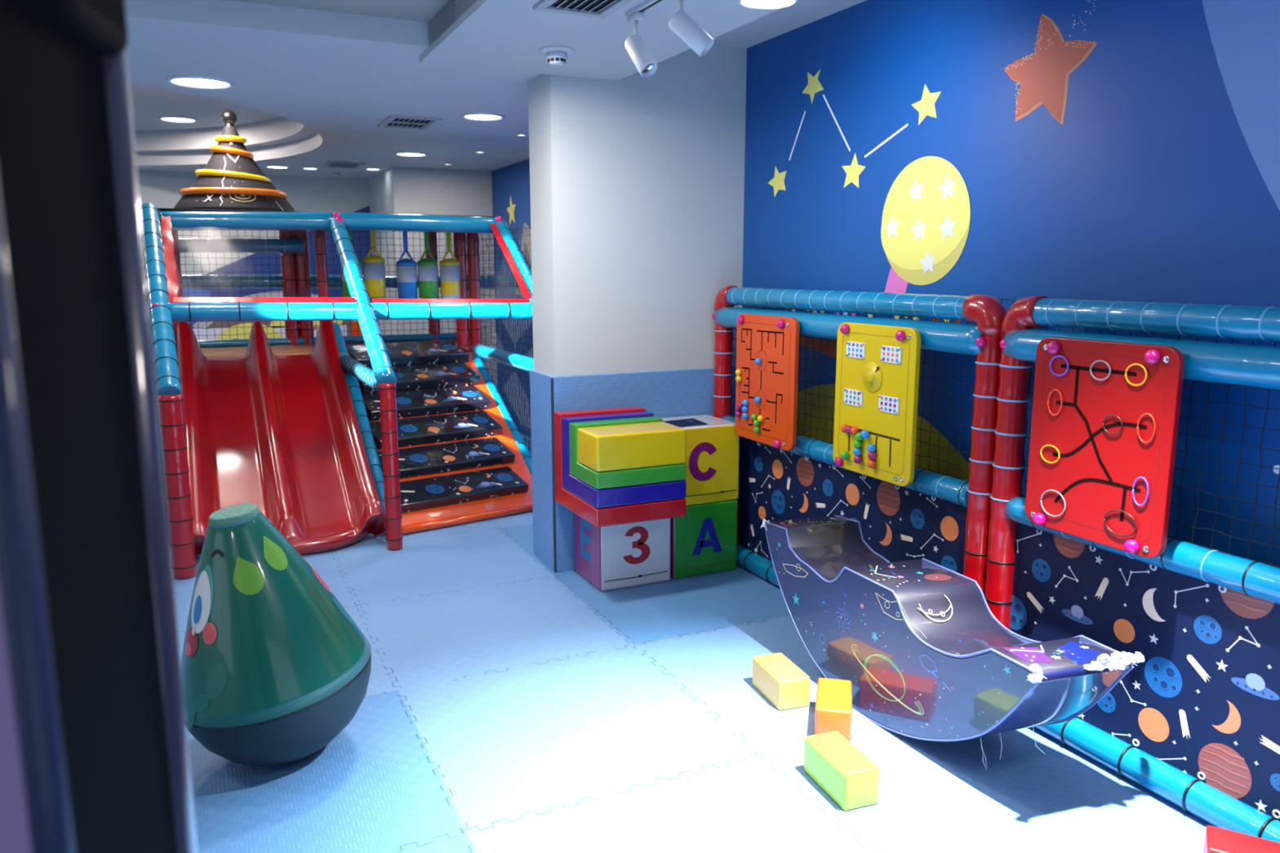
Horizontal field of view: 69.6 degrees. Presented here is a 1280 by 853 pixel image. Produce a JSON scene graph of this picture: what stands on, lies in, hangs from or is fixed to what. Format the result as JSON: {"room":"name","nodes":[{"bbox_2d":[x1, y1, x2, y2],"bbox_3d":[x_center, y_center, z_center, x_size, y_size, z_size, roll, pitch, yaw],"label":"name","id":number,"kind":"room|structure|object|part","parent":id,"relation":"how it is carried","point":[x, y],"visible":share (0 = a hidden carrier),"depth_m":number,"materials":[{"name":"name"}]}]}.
{"room":"indoor playground","nodes":[
{"label":"indoor playground","id":0,"kind":"room"},
{"bbox_2d":[136,169,374,340],"bbox_3d":[-5.303,-1.210,9.331,7.046,3.433,0.168,-5,11,-25],"label":"wall","id":1,"kind":"structure","parent":0,"point":[161,188],"depth_m":9.78,"materials":[{"name":"white paint"}]},
{"bbox_2d":[368,166,497,387],"bbox_3d":[-2.237,-1.500,9.893,0.986,2.800,1.400,-5,11,-25],"label":"wall pillar","id":2,"kind":"structure","parent":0,"point":[395,189],"depth_m":9.18,"materials":[{"name":"white paint"}]},
{"bbox_2d":[124,0,866,178],"bbox_3d":[-2.478,-1.655,3.072,7.246,0.300,13.400,-5,11,-25],"label":"ceiling","id":3,"kind":"structure","parent":0,"point":[315,81],"depth_m":4.87,"materials":[{"name":"paint"}]},
{"bbox_2d":[157,115,198,123],"bbox_3d":[-3.965,-2.636,7.914,0.314,0.015,0.314,-5,11,-25],"label":"recessed light","id":4,"kind":"object","parent":3,"relation":"in","point":[166,118],"visible":1,"depth_m":7.91,"materials":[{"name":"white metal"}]},
{"bbox_2d":[161,117,194,121],"bbox_3d":[-3.965,-2.638,7.914,0.258,0.005,0.258,-5,11,-25],"label":"diffuser","id":5,"kind":"object","parent":4,"relation":"attached to","point":[166,119],"depth_m":7.91,"materials":[{"name":"white plastic"}]},
{"bbox_2d":[164,75,235,89],"bbox_3d":[-2.297,-1.798,4.818,0.336,0.015,0.336,-5,11,-25],"label":"recessed light","id":6,"kind":"object","parent":3,"relation":"in","point":[197,82],"visible":1,"depth_m":4.80,"materials":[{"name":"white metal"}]},
{"bbox_2d":[171,78,229,87],"bbox_3d":[-2.297,-1.800,4.817,0.276,0.005,0.276,-5,11,-25],"label":"diffuser","id":7,"kind":"object","parent":6,"relation":"attached to","point":[185,82],"depth_m":4.82,"materials":[{"name":"white plastic"}]},
{"bbox_2d":[265,164,289,168],"bbox_3d":[-3.480,-2.492,8.845,0.224,0.015,0.224,-5,11,-25],"label":"recessed light","id":8,"kind":"object","parent":3,"relation":"in","point":[274,166],"visible":1,"depth_m":8.84,"materials":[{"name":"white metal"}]},
{"bbox_2d":[267,166,286,168],"bbox_3d":[-3.480,-2.494,8.845,0.184,0.005,0.184,-5,11,-25],"label":"diffuser","id":9,"kind":"object","parent":8,"relation":"attached to","point":[268,166],"depth_m":8.85,"materials":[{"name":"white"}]},
{"bbox_2d":[302,166,319,169],"bbox_3d":[-3.208,-2.513,8.971,0.157,0.015,0.157,-5,11,-25],"label":"recessed light","id":10,"kind":"object","parent":3,"relation":"in","point":[305,167],"visible":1,"depth_m":8.96,"materials":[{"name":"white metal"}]},
{"bbox_2d":[328,168,344,175],"bbox_3d":[-2.991,-2.506,9.077,0.150,0.062,0.150,-5,11,-25],"label":"smoke detector","id":11,"kind":"object","parent":3,"relation":"attached to","point":[335,171],"visible":1,"depth_m":9.04,"materials":[{"name":"white plastic"}]},
{"bbox_2d":[322,160,365,168],"bbox_3d":[-2.790,-2.466,8.675,0.330,0.022,0.480,-5,11,-25],"label":"ceiling vent","id":12,"kind":"object","parent":3,"relation":"in","point":[331,164],"visible":1,"depth_m":8.65,"materials":[{"name":"grey metal"}]},
{"bbox_2d":[364,167,381,170],"bbox_3d":[-2.617,-2.523,9.029,0.157,0.015,0.157,-5,11,-25],"label":"recessed light","id":13,"kind":"object","parent":3,"relation":"in","point":[366,168],"visible":1,"depth_m":9.01,"materials":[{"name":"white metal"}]},
{"bbox_2d":[377,115,442,129],"bbox_3d":[-1.540,-2.031,6.151,0.330,0.022,0.480,-5,11,-25],"label":"ceiling vent","id":14,"kind":"object","parent":3,"relation":"in","point":[392,121],"visible":1,"depth_m":6.13,"materials":[{"name":"grey metal"}]},
{"bbox_2d":[394,151,427,156],"bbox_3d":[-1.952,-2.321,7.856,0.280,0.015,0.280,-5,11,-25],"label":"recessed light","id":15,"kind":"object","parent":3,"relation":"in","point":[398,153],"visible":1,"depth_m":7.83,"materials":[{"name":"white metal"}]},
{"bbox_2d":[397,153,424,155],"bbox_3d":[-1.952,-2.323,7.856,0.230,0.005,0.230,-5,11,-25],"label":"diffuser","id":16,"kind":"object","parent":15,"relation":"attached to","point":[398,154],"depth_m":7.88,"materials":[{"name":"white plastic"}]},
{"bbox_2d":[475,150,484,153],"bbox_3d":[-1.334,-2.292,7.686,0.081,0.015,0.081,-5,11,-25],"label":"recessed light","id":17,"kind":"object","parent":3,"relation":"in","point":[476,151],"visible":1,"depth_m":7.66,"materials":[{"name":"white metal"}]},
{"bbox_2d":[461,112,505,120],"bbox_3d":[-1.006,-1.986,5.910,0.280,0.015,0.280,-5,11,-25],"label":"recessed light","id":18,"kind":"object","parent":3,"relation":"in","point":[470,116],"visible":1,"depth_m":5.89,"materials":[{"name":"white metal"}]},
{"bbox_2d":[465,115,500,119],"bbox_3d":[-1.006,-1.988,5.909,0.230,0.005,0.230,-5,11,-25],"label":"diffuser","id":19,"kind":"object","parent":18,"relation":"attached to","point":[467,117],"depth_m":5.92,"materials":[{"name":"white plastic"}]},
{"bbox_2d":[516,133,526,136],"bbox_3d":[-0.861,-2.122,6.697,0.072,0.015,0.072,-5,11,-25],"label":"recessed light","id":20,"kind":"object","parent":3,"relation":"in","point":[517,134],"visible":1,"depth_m":6.68,"materials":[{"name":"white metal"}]},
{"bbox_2d":[539,45,573,65],"bbox_3d":[-0.361,-1.600,3.996,0.150,0.062,0.150,-5,11,-25],"label":"smoke detector","id":21,"kind":"object","parent":3,"relation":"attached to","point":[555,55],"visible":1,"depth_m":3.96,"materials":[{"name":"white plastic"}]},
{"bbox_2d":[533,0,633,18],"bbox_3d":[-0.115,-1.472,3.081,0.280,0.022,0.680,-5,11,-25],"label":"air vent","id":22,"kind":"object","parent":3,"relation":"in","point":[602,9],"visible":1,"depth_m":3.31,"materials":[{"name":"grey metal"}]},
{"bbox_2d":[625,0,664,17],"bbox_3d":[0.207,-1.435,2.905,0.035,0.018,1.150,-5,11,-25],"label":"track","id":23,"kind":"object","parent":3,"relation":"attached to","point":[646,5],"visible":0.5,"depth_m":3.29,"materials":[{"name":"white metal"}]},
{"bbox_2d":[624,11,657,76],"bbox_3d":[0.003,-1.391,3.368,0.070,0.224,0.145,-8,13,-39],"label":"track spotlight","id":24,"kind":"object","parent":23,"relation":"attached to","point":[636,47],"visible":1,"depth_m":3.35,"materials":[{"name":"white metal"}]},
{"bbox_3d":[-0.015,-1.445,3.381,0.016,0.091,0.016,-5,11,-25],"label":"stem","id":25,"kind":"part","parent":24,"relation":"part of","materials":[{"name":"white metal"}]},
{"bbox_2d":[668,0,714,56],"bbox_3d":[0.170,-1.343,3.059,0.153,0.216,0.083,3,10,15],"label":"track spotlight","id":26,"kind":"object","parent":23,"relation":"attached to","point":[683,25],"visible":1,"depth_m":3.04,"materials":[{"name":"white metal"}]},
{"bbox_3d":[0.139,-1.390,3.060,0.016,0.091,0.016,-5,11,-25],"label":"stem","id":27,"kind":"part","parent":26,"relation":"part of","materials":[{"name":"white metal"}]},
{"bbox_2d":[736,0,799,9],"bbox_3d":[0.447,-1.493,3.223,0.224,0.015,0.224,-5,11,-25],"label":"recessed light","id":28,"kind":"object","parent":3,"relation":"in","point":[751,4],"visible":1,"depth_m":3.27,"materials":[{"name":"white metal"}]},
{"bbox_2d":[741,0,793,7],"bbox_3d":[0.447,-1.495,3.223,0.184,0.005,0.184,-5,11,-25],"label":"diffuser","id":29,"kind":"object","parent":28,"relation":"attached to","point":[745,3],"depth_m":3.27,"materials":[{"name":"white plastic"}]},
{"bbox_2d":[419,0,780,80],"bbox_3d":[0.924,-1.240,1.335,0.995,0.130,6.969,-5,11,-25],"label":"ceiling","id":30,"kind":"structure","parent":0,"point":[505,35],"depth_m":3.73,"materials":[{"name":"paint"}]},
{"bbox_2d":[528,44,746,376],"bbox_3d":[-0.006,-0.703,5.083,1.119,2.860,0.341,-5,11,-25],"label":"wall","id":31,"kind":"structure","parent":0,"point":[637,181],"depth_m":4.83,"materials":[{"name":"white paint"}]},
{"bbox_2d":[529,367,736,573],"bbox_3d":[-0.012,0.193,5.222,1.142,1.047,0.370,-5,11,-25],"label":"wall padding","id":32,"kind":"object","parent":31,"relation":"attached to","point":[677,393],"depth_m":4.95,"materials":[{"name":"blue"}]},
{"bbox_2d":[168,433,1214,852],"bbox_3d":[-2.478,1.055,3.538,7.346,0.080,13.500,-5,11,-25],"label":"floor","id":33,"kind":"structure","parent":0,"point":[511,703],"depth_m":3.06,"materials":[{"name":"blue rubber"}]},
{"bbox_2d":[0,0,197,852],"bbox_3d":[-0.703,0.424,0.718,0.612,2.120,0.296,-2,10,-14],"label":"post","id":34,"kind":"object","parent":33,"relation":"on","point":[95,758],"visible":1,"depth_m":0.69,"materials":[{"name":"black plastic"}]},
{"bbox_3d":[-0.666,0.476,0.592,0.529,2.000,0.013,-2,10,-14],"label":"printed panel","id":35,"kind":"part","parent":34,"relation":"part of","materials":[{"name":"purple"}]},
{"bbox_2d":[181,502,371,765],"bbox_3d":[-1.198,0.670,3.015,0.604,0.861,0.612,-5,11,-25],"label":"toy","id":36,"kind":"object","parent":33,"relation":"on","point":[274,667],"visible":1,"depth_m":2.81,"materials":[{"name":"teal plastic"}]},
{"bbox_2d":[176,320,386,559],"bbox_3d":[-2.364,-0.019,5.924,1.086,1.233,1.981,-5,11,-25],"label":"slide","id":37,"kind":"object","parent":33,"relation":"on","point":[281,435],"visible":0.79,"depth_m":5.87,"materials":[{"name":"red plastic"}]},
{"bbox_2d":[139,202,533,579],"bbox_3d":[-1.836,-0.523,6.535,3.091,2.013,3.058,-5,11,-25],"label":"climbing frame","id":38,"kind":"object","parent":33,"relation":"on","point":[162,246],"visible":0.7,"depth_m":6.17,"materials":[{"name":"red plastic"}]},
{"bbox_3d":[-3.316,-0.497,6.629,0.123,1.930,0.123,-5,11,-25],"label":"post","id":39,"kind":"part","parent":38,"relation":"part of","materials":[{"name":"red plastic"}]},
{"bbox_3d":[-2.392,0.313,4.766,0.117,0.965,0.117,-5,11,-25],"label":"post","id":40,"kind":"part","parent":38,"relation":"part of","materials":[{"name":"red plastic"}]},
{"bbox_2d":[173,110,295,211],"bbox_3d":[-2.971,-1.927,6.717,0.850,0.729,0.850,-5,11,-25],"label":"roof","id":41,"kind":"object","parent":38,"relation":"on","point":[231,179],"visible":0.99,"depth_m":6.54,"materials":[{"name":"black plastic"}]},
{"bbox_3d":[-2.971,-2.193,6.671,0.124,0.189,0.124,-5,11,-25],"label":"knob","id":42,"kind":"part","parent":41,"relation":"part of","materials":[{"name":"black"}]},
{"bbox_3d":[-3.174,-1.425,7.256,0.980,0.116,0.113,-5,11,-25],"label":"rail","id":43,"kind":"part","parent":38,"relation":"part of","materials":[{"name":"blue plastic"}]},
{"bbox_3d":[-2.632,-1.392,6.242,1.102,0.142,0.126,-5,11,-25],"label":"rail","id":44,"kind":"part","parent":38,"relation":"part of","materials":[{"name":"blue plastic"}]},
{"bbox_3d":[-2.196,-0.678,5.452,1.102,0.122,0.109,-5,11,-25],"label":"cross rail","id":45,"kind":"part","parent":38,"relation":"part of","materials":[{"name":"blue plastic"}]},
{"bbox_3d":[-2.860,-0.675,7.603,0.113,1.950,0.113,-5,11,-25],"label":"post","id":46,"kind":"part","parent":38,"relation":"part of","materials":[{"name":"red plastic"}]},
{"bbox_3d":[-2.761,-0.683,7.649,0.113,1.950,0.113,-5,11,-25],"label":"post","id":47,"kind":"part","parent":38,"relation":"part of","materials":[{"name":"red plastic"}]},
{"bbox_3d":[-2.398,-0.571,7.057,0.082,1.930,0.082,-5,11,-25],"label":"post","id":48,"kind":"part","parent":38,"relation":"part of","materials":[{"name":"red plastic"}]},
{"bbox_3d":[-2.375,-1.228,7.808,2.861,0.131,0.113,-5,11,-25],"label":"rail","id":49,"kind":"part","parent":38,"relation":"part of","materials":[{"name":"blue plastic"}]},
{"bbox_2d":[340,229,362,297],"bbox_3d":[-2.208,-1.255,7.053,0.162,0.560,0.162,-5,11,-25],"label":"bag","id":50,"kind":"object","parent":38,"relation":"hanging from","point":[346,293],"visible":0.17,"depth_m":7.02,"materials":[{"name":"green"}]},
{"bbox_3d":[-1.874,-0.481,6.086,0.110,0.304,2.054,-5,11,-25],"label":"rail","id":51,"kind":"part","parent":38,"relation":"part of","materials":[{"name":"blue plastic"}]},
{"bbox_3d":[-1.809,0.101,6.108,0.092,0.903,1.347,-5,11,-25],"label":"sloping rail","id":52,"kind":"part","parent":38,"relation":"part of","materials":[{"name":"blue plastic"}]},
{"bbox_2d":[363,230,386,297],"bbox_3d":[-2.054,-1.272,7.123,0.162,0.550,0.162,-5,11,-25],"label":"bag","id":53,"kind":"object","parent":38,"relation":"hanging from","point":[374,265],"visible":0.94,"depth_m":7.08,"materials":[{"name":"yellow"}]},
{"bbox_3d":[-1.417,0.231,5.247,0.092,0.965,0.092,-5,11,-25],"label":"post","id":54,"kind":"part","parent":38,"relation":"part of","materials":[{"name":"red plastic"}]},
{"bbox_2d":[395,231,417,298],"bbox_3d":[-1.833,-1.280,7.228,0.162,0.570,0.162,-5,11,-25],"label":"bag","id":55,"kind":"object","parent":38,"relation":"hanging from","point":[406,270],"visible":0.81,"depth_m":7.19,"materials":[{"name":"blue"}]},
{"bbox_3d":[-1.599,-1.483,6.722,1.186,0.128,0.121,-5,11,-25],"label":"rail","id":56,"kind":"part","parent":38,"relation":"part of","materials":[{"name":"blue plastic"}]},
{"bbox_2d":[417,231,438,298],"bbox_3d":[-1.684,-1.297,7.297,0.162,0.560,0.162,-5,11,-25],"label":"bag","id":57,"kind":"object","parent":38,"relation":"hanging from","point":[427,268],"visible":1,"depth_m":7.26,"materials":[{"name":"green"}]},
{"bbox_3d":[-1.803,-0.760,8.096,0.102,1.950,0.102,-5,11,-25],"label":"post","id":58,"kind":"part","parent":38,"relation":"part of","materials":[{"name":"red plastic"}]},
{"bbox_2d":[439,231,460,302],"bbox_3d":[-1.524,-1.270,7.378,0.162,0.640,0.162,-5,11,-25],"label":"bag","id":59,"kind":"object","parent":38,"relation":"hanging from","point":[450,282],"visible":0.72,"depth_m":7.34,"materials":[{"name":"yellow"}]},
{"bbox_3d":[-1.196,-0.742,5.920,1.111,0.122,0.107,-5,11,-25],"label":"cross rail","id":60,"kind":"part","parent":38,"relation":"part of","materials":[{"name":"blue plastic"}]},
{"bbox_3d":[-1.464,-0.668,7.623,0.102,1.930,0.102,-5,11,-25],"label":"post","id":61,"kind":"part","parent":38,"relation":"part of","materials":[{"name":"red plastic"}]},
{"bbox_3d":[-1.365,-0.676,7.669,0.102,1.930,0.102,-5,11,-25],"label":"post","id":62,"kind":"part","parent":38,"relation":"part of","materials":[{"name":"red plastic"}]},
{"bbox_3d":[-1.024,-0.071,6.988,0.092,0.867,1.493,-5,11,-27],"label":"sloping rail","id":63,"kind":"part","parent":38,"relation":"part of","materials":[{"name":"blue plastic"}]},
{"bbox_3d":[-0.876,-0.471,6.654,0.102,0.101,2.150,-5,11,-26],"label":"rail","id":64,"kind":"part","parent":38,"relation":"part of","materials":[{"name":"blue plastic"}]},
{"bbox_2d":[345,339,532,534],"bbox_3d":[-1.453,-0.032,6.616,1.060,1.013,2.088,-5,11,-25],"label":"stairs","id":65,"kind":"structure","parent":33,"relation":"on","point":[460,462],"depth_m":6.43,"materials":[{"name":"orange plastic"}]},
{"bbox_2d":[573,512,670,591],"bbox_3d":[-0.095,0.593,4.821,0.397,0.395,0.371,-5,11,-25],"label":"cube","id":66,"kind":"object","parent":33,"relation":"on","point":[610,557],"visible":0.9,"depth_m":4.67,"materials":[{"name":"white plastic"}]},
{"bbox_2d":[553,405,686,527],"bbox_3d":[-0.109,0.182,4.634,0.480,0.474,0.564,-5,11,-25],"label":"block","id":67,"kind":"object","parent":66,"relation":"on","point":[664,509],"visible":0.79,"depth_m":4.48,"materials":[{"name":"red plastic"}]},
{"bbox_2d":[561,410,686,508],"bbox_3d":[-0.086,0.151,4.580,0.477,0.370,0.459,-5,11,-25],"label":"block","id":68,"kind":"object","parent":67,"relation":"in","point":[673,490],"visible":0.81,"depth_m":4.46,"materials":[{"name":"blue plastic"}]},
{"bbox_2d":[568,416,686,488],"bbox_3d":[-0.063,0.119,4.527,0.475,0.266,0.354,-5,11,-25],"label":"block","id":69,"kind":"object","parent":68,"relation":"on","point":[662,473],"visible":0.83,"depth_m":4.44,"materials":[{"name":"green plastic"}]},
{"bbox_2d":[577,421,685,471],"bbox_3d":[-0.041,0.093,4.478,0.470,0.171,0.253,-5,11,-25],"label":"foam cuboid","id":70,"kind":"object","parent":69,"relation":"in","point":[642,445],"visible":1,"depth_m":4.38,"materials":[{"name":"yellow plastic"}]},
{"bbox_2d":[670,499,737,578],"bbox_3d":[0.274,0.567,4.999,0.387,0.385,0.360,-5,11,-25],"label":"cube","id":71,"kind":"object","parent":33,"relation":"on","point":[703,541],"visible":0.62,"depth_m":4.84,"materials":[{"name":"green plastic"}]},
{"bbox_2d":[661,414,739,505],"bbox_3d":[0.280,0.173,4.938,0.384,0.411,0.364,-5,11,-25],"label":"cube","id":72,"kind":"object","parent":71,"relation":"on","point":[712,442],"visible":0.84,"depth_m":4.80,"materials":[{"name":"yellow plastic"}]},
{"bbox_2d":[751,653,809,711],"bbox_3d":[0.531,0.961,3.490,0.132,0.122,0.242,-3,10,-18],"label":"block","id":73,"kind":"object","parent":33,"relation":"on","point":[781,682],"visible":1,"depth_m":3.41,"materials":[{"name":"yellow plastic"}]},
{"bbox_2d":[814,677,852,742],"bbox_3d":[0.685,1.000,3.262,0.127,0.122,0.262,2,10,13],"label":"block","id":74,"kind":"object","parent":33,"relation":"on","point":[833,701],"visible":0.89,"depth_m":3.16,"materials":[{"name":"orange"}]},
{"bbox_2d":[804,731,879,810],"bbox_3d":[0.625,1.066,2.872,0.129,0.124,0.252,-3,10,-20],"label":"block","id":75,"kind":"object","parent":33,"relation":"on","point":[851,779],"visible":1,"depth_m":2.80,"materials":[{"name":"green"}]},
{"bbox_2d":[711,285,1013,595],"bbox_3d":[0.861,0.124,4.280,0.126,1.508,2.025,-5,11,-25],"label":"fence","id":76,"kind":"object","parent":33,"relation":"on","point":[942,520],"visible":0.56,"depth_m":3.94,"materials":[{"name":"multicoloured plastic"}]},
{"bbox_3d":[0.459,0.027,5.146,0.103,1.400,0.101,-5,11,-25],"label":"post","id":77,"kind":"part","parent":76,"relation":"part of","materials":[{"name":"red plastic"}]},
{"bbox_3d":[0.853,0.813,4.399,0.101,0.099,1.850,-5,11,-25],"label":"rail","id":78,"kind":"part","parent":76,"relation":"part of","materials":[{"name":"blue plastic"}]},
{"bbox_2d":[734,313,799,450],"bbox_3d":[0.603,-0.227,4.521,0.053,0.631,0.520,-5,11,-25],"label":"board","id":79,"kind":"object","parent":76,"relation":"attached to","point":[767,347],"visible":1,"depth_m":4.49,"materials":[{"name":"orange plastic"}]},
{"bbox_3d":[0.867,0.122,4.287,0.097,0.097,1.830,-5,11,-25],"label":"rail","id":80,"kind":"part","parent":76,"relation":"part of","materials":[{"name":"blue plastic"}]},
{"bbox_3d":[0.867,-0.568,4.168,0.095,0.095,1.830,-5,11,-25],"label":"rail","id":81,"kind":"part","parent":76,"relation":"part of","materials":[{"name":"blue plastic"}]},
{"bbox_3d":[0.856,-0.454,4.182,0.113,0.112,1.910,-5,11,-25],"label":"second rail","id":82,"kind":"part","parent":76,"relation":"part of","materials":[{"name":"blue plastic"}]},
{"bbox_2d":[832,322,920,486],"bbox_3d":[0.950,-0.102,3.792,0.056,0.630,0.493,-5,11,-25],"label":"board","id":83,"kind":"object","parent":76,"relation":"attached to","point":[877,366],"visible":1,"depth_m":3.76,"materials":[{"name":"yellow plastic"}]},
{"bbox_3d":[1.275,0.320,3.445,0.103,1.400,0.101,-5,11,-25],"label":"post","id":84,"kind":"part","parent":76,"relation":"part of","materials":[{"name":"red plastic"}]},
{"bbox_2d":[760,515,1144,768],"bbox_3d":[1.002,0.767,3.317,0.430,0.572,1.511,-5,11,-25],"label":"rocker","id":85,"kind":"object","parent":33,"relation":"on","point":[922,649],"visible":0.99,"depth_m":3.15,"materials":[{"name":"clear tinted glass"},{"name":"vinyl"},{"name":"foam"}]},
{"bbox_2d":[984,296,1279,843],"bbox_3d":[1.725,0.435,2.478,0.126,1.508,2.025,-5,11,-25],"label":"fence","id":86,"kind":"object","parent":33,"relation":"on","point":[1196,724],"visible":0.84,"depth_m":2.79,"materials":[{"name":"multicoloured plastic"}]},
{"bbox_3d":[1.323,0.338,3.344,0.103,1.400,0.101,-5,11,-25],"label":"post","id":87,"kind":"part","parent":86,"relation":"part of","materials":[{"name":"red plastic"}]},
{"bbox_2d":[1025,337,1184,558],"bbox_3d":[1.406,0.050,2.849,0.049,0.625,0.496,-5,11,-25],"label":"board","id":88,"kind":"object","parent":86,"relation":"attached to","point":[1104,423],"visible":1,"depth_m":2.81,"materials":[{"name":"red plastic"}]},
{"bbox_3d":[1.721,-0.144,2.379,0.113,0.112,1.912,-5,11,-25],"label":"second rail","id":89,"kind":"part","parent":86,"relation":"part of","materials":[{"name":"blue plastic"}]},
{"bbox_3d":[1.732,0.433,2.483,0.097,0.097,1.832,-5,11,-25],"label":"rail","id":90,"kind":"part","parent":86,"relation":"part of","materials":[{"name":"blue plastic"}]},
{"bbox_3d":[1.732,-0.257,2.364,0.095,0.095,1.832,-5,11,-25],"label":"rail","id":91,"kind":"part","parent":86,"relation":"part of","materials":[{"name":"blue plastic"}]},
{"bbox_3d":[1.718,1.124,2.596,0.101,0.099,1.852,-5,11,-25],"label":"rail","id":92,"kind":"part","parent":86,"relation":"part of","materials":[{"name":"blue plastic"}]},
{"bbox_2d":[1202,825,1279,852],"bbox_3d":[1.608,1.150,2.386,0.258,0.124,0.132,6,11,29],"label":"block","id":93,"kind":"object","parent":33,"relation":"on","point":[1217,840],"visible":1,"depth_m":2.40,"materials":[{"name":"red plastic"}]},
{"bbox_2d":[491,0,1279,568],"bbox_3d":[0.797,-0.686,4.866,0.154,2.950,13.200,-5,11,-25],"label":"wall","id":94,"kind":"structure","parent":0,"point":[1114,150],"depth_m":3.34,"materials":[{"name":"blue paint"}]}
]}

